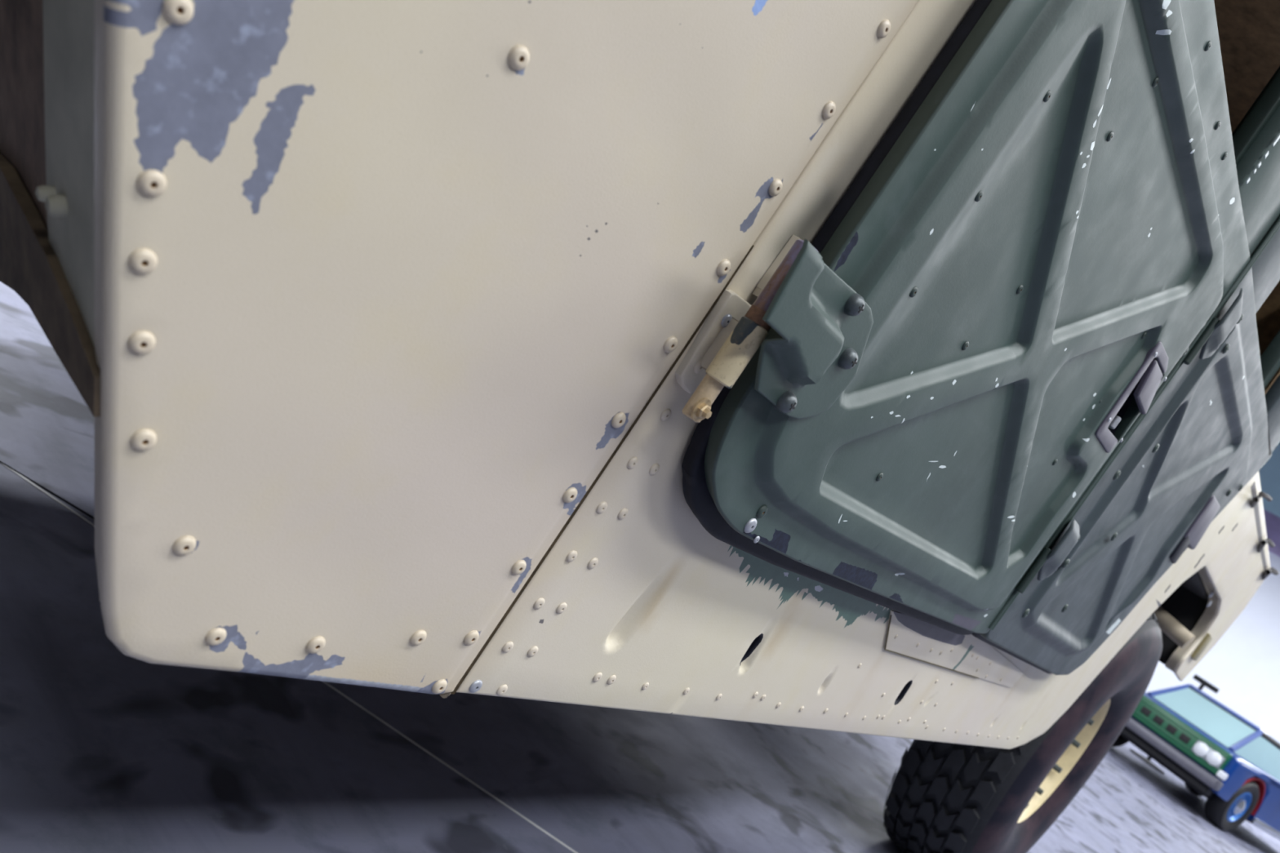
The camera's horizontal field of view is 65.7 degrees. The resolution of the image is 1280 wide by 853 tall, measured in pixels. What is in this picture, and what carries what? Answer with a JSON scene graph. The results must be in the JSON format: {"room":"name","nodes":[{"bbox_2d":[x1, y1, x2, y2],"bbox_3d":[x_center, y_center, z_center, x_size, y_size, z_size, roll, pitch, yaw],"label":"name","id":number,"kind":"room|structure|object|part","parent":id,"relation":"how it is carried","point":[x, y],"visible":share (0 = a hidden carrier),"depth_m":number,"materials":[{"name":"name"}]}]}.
{"room":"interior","nodes":[
{"label":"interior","id":0,"kind":"room"},
{"bbox_2d":[0,281,1279,852],"bbox_3d":[1.861,1.572,8.177,23.000,0.121,29.000,37,5,36],"label":"floor","id":1,"kind":"structure","parent":0,"point":[104,749],"depth_m":1.59,"materials":[{"name":"concrete"}]},
{"bbox_2d":[0,0,1279,852],"bbox_3d":[0.048,-0.561,2.014,2.235,2.216,5.077,37,5,36],"label":"utility truck","id":2,"kind":"object","parent":1,"relation":"on","point":[905,369],"visible":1,"depth_m":0.60,"materials":[{"name":"beige paint"}]},
{"bbox_3d":[-0.097,-0.191,0.362,0.008,0.668,0.620,37,5,36],"label":"fender panel","id":3,"kind":"part","parent":2,"relation":"part of","materials":[{"name":"beige paint"}]},
{"bbox_3d":[0.455,0.314,1.377,0.002,0.064,0.714,37,5,36],"label":"sill plate","id":4,"kind":"part","parent":2,"relation":"part of","materials":[{"name":"beige paint"}]},
{"bbox_3d":[0.389,-0.079,0.937,0.025,0.585,0.808,37,5,36],"label":"door","id":5,"kind":"part","parent":2,"relation":"part of","materials":[{"name":"green paint"}]},
{"bbox_3d":[0.882,0.168,1.683,0.020,0.620,1.027,37,5,36],"label":"door","id":6,"kind":"part","parent":2,"relation":"part of","materials":[{"name":"green paint"}]},
{"bbox_3d":[0.574,-0.034,1.157,0.006,0.130,0.099,37,5,36],"label":"door handle","id":7,"kind":"part","parent":2,"relation":"part of","materials":[{"name":"grey metal"}]},
{"bbox_3d":[1.061,0.182,1.875,0.010,0.102,0.166,37,5,36],"label":"door handle","id":8,"kind":"part","parent":2,"relation":"part of","materials":[{"name":"grey metal"}]},
{"bbox_3d":[0.820,-0.423,1.150,0.027,0.720,0.212,37,5,36],"label":"window post","id":9,"kind":"part","parent":2,"relation":"part of","materials":[{"name":"metal"}]},
{"bbox_3d":[0.930,-0.363,1.326,0.027,0.720,0.200,37,5,36],"label":"window post","id":10,"kind":"part","parent":2,"relation":"part of","materials":[{"name":"grey metal"}]},
{"bbox_3d":[1.373,-0.211,1.928,0.024,0.560,0.300,37,5,36],"label":"window post","id":11,"kind":"part","parent":2,"relation":"part of","materials":[{"name":"grey metal"}]},
{"bbox_2d":[1129,674,1219,774],"bbox_3d":[6.469,3.560,11.970,0.440,1.213,0.440,37,5,36],"label":"t-stand","id":12,"kind":"object","parent":1,"relation":"on","point":[1203,682],"visible":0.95,"depth_m":11.91,"materials":[{"name":"black plastic"}]},
{"bbox_3d":[6.466,3.564,11.970,0.044,1.163,0.042,37,5,36],"label":"post","id":13,"kind":"part","parent":12,"relation":"part of","materials":[{"name":"black plastic"}]},
{"bbox_2d":[1111,683,1279,839],"bbox_3d":[6.518,3.776,10.829,4.059,1.062,1.651,31,5,-34],"label":"classic car","id":14,"kind":"object","parent":1,"relation":"on","point":[1221,757],"visible":0.72,"depth_m":9.75,"materials":[{"name":"blue paint"}]},
{"bbox_2d":[1132,695,1232,775],"bbox_3d":[5.155,2.918,9.818,0.086,0.241,1.376,31,5,-34],"label":"grille","id":15,"kind":"object","parent":14,"relation":"attached to","point":[1200,749],"depth_m":9.58,"materials":[{"name":"green plastic"}]},
{"bbox_3d":[6.039,2.925,10.278,0.052,0.052,0.808,31,5,-34],"label":"roof rail","id":16,"kind":"part","parent":14,"relation":"part of","materials":[{"name":"black plastic"}]},
{"bbox_3d":[6.613,4.228,10.222,1.591,0.069,0.034,31,5,-34],"label":"rocker trim","id":17,"kind":"part","parent":14,"relation":"part of","materials":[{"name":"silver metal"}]},
{"bbox_3d":[6.810,3.434,10.380,1.652,0.060,0.060,31,5,-32],"label":"roof rail","id":18,"kind":"part","parent":14,"relation":"part of","materials":[{"name":"black plastic"}]},
{"bbox_2d":[1146,551,1279,742],"bbox_3d":[11.853,2.167,19.614,23.000,8.500,0.150,37,5,36],"label":"wall","id":19,"kind":"structure","parent":0,"point":[1244,664],"depth_m":18.93,"materials":[{"name":"white paint"}]},
{"bbox_2d":[1258,442,1279,556],"bbox_3d":[13.297,1.222,18.871,4.000,3.264,0.020,37,5,36],"label":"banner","id":20,"kind":"object","parent":19,"relation":"attached to","point":[1269,473],"visible":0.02,"depth_m":19.41,"materials":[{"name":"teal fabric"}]}
]}

